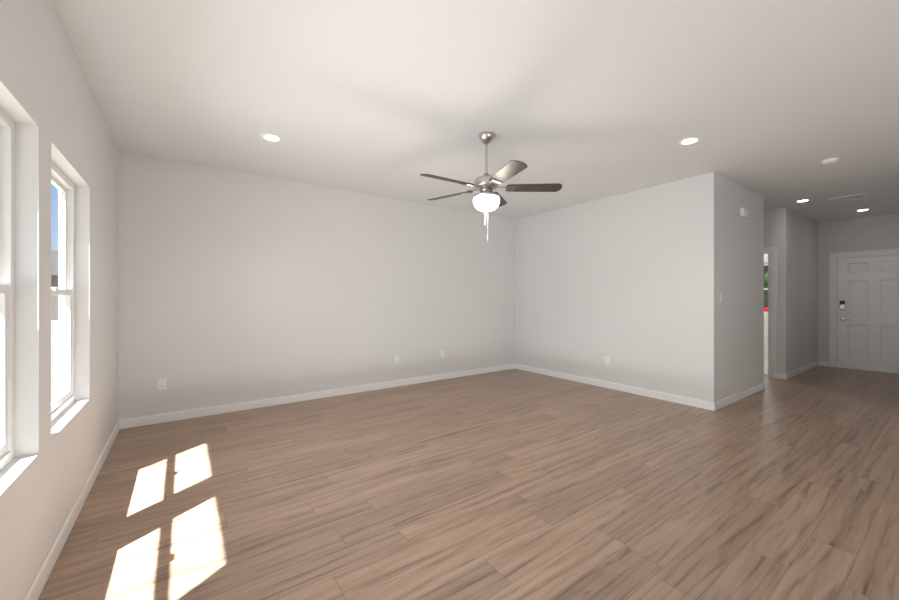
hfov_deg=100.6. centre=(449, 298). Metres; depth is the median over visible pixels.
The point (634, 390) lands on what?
baseboard
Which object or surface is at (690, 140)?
recessed light
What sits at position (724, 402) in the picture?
baseboard
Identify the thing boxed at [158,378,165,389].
electrical outlet
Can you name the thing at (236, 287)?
wall
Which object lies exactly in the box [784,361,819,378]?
baseboard
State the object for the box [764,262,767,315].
window
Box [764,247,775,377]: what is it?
trim
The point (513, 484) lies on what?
floor
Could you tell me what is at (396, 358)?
electrical outlet
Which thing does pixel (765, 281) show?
tree
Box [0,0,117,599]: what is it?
wall
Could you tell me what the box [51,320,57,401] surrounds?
ground
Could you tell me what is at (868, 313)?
front door
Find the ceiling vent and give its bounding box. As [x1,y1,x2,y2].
[829,193,869,202]
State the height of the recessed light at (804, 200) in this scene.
0.006 m
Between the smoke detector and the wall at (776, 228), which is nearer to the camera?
the smoke detector
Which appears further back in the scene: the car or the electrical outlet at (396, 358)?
the car
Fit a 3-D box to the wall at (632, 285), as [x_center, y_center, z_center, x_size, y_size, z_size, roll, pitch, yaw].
[2.504,-0.078,6.555,1.770,2.740,4.310,0,0,-36]
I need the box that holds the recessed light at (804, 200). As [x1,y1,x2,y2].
[795,199,810,202]
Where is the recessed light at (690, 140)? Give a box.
[678,137,700,144]
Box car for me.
[764,297,767,311]
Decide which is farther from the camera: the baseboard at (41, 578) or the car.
the car
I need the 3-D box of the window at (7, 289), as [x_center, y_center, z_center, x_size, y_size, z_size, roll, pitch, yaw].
[-1.634,-0.035,1.218,0.074,1.445,0.910,0,0,-36]
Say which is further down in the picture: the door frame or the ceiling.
the door frame
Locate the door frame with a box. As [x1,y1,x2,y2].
[829,249,898,373]
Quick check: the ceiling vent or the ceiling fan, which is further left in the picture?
the ceiling fan
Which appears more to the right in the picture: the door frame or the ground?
the door frame
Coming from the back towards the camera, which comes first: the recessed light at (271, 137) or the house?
the house
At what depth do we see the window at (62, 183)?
2.43 m
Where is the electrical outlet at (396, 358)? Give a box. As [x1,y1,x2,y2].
[395,355,398,362]
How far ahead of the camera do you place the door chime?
4.76 m
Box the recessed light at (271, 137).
[261,133,281,141]
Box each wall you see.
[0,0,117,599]
[118,151,514,419]
[515,172,763,402]
[764,207,787,373]
[764,213,898,361]
[788,209,817,371]
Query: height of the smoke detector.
0.043 m
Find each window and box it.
[0,107,14,470]
[51,161,74,422]
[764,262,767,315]
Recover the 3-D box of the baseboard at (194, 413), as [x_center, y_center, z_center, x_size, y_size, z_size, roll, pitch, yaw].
[-1.013,1.246,5.269,5.450,0.092,0.018,0,0,-36]
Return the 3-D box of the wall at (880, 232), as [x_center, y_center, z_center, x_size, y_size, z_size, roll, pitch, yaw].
[6.351,-0.078,8.325,0.150,2.740,5.900,0,0,-36]
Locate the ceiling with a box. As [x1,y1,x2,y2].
[52,0,898,222]
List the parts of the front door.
handle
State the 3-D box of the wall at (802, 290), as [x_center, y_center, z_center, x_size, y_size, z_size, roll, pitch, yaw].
[6.232,-0.078,6.642,2.000,2.740,0.120,0,0,-36]
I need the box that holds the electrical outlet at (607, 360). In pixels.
[605,357,609,364]
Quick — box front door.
[838,255,898,372]
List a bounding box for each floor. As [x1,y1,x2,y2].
[38,365,898,599]
[764,359,767,375]
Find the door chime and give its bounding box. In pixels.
[740,208,747,217]
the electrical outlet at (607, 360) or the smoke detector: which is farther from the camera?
the electrical outlet at (607, 360)
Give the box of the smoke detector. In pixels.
[821,158,838,164]
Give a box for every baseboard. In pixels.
[24,419,123,599]
[124,363,515,428]
[516,364,715,410]
[716,382,764,409]
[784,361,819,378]
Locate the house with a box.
[51,250,57,320]
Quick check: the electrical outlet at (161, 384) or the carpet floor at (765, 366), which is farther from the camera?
the carpet floor at (765, 366)
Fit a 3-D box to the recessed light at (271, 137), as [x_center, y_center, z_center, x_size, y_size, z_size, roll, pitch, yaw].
[-1.606,-1.445,3.370,0.176,0.006,0.176,0,0,-36]
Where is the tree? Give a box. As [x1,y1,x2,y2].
[764,266,767,298]
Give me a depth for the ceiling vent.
5.40 m
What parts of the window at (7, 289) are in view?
glass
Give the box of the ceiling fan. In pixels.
[420,132,561,240]

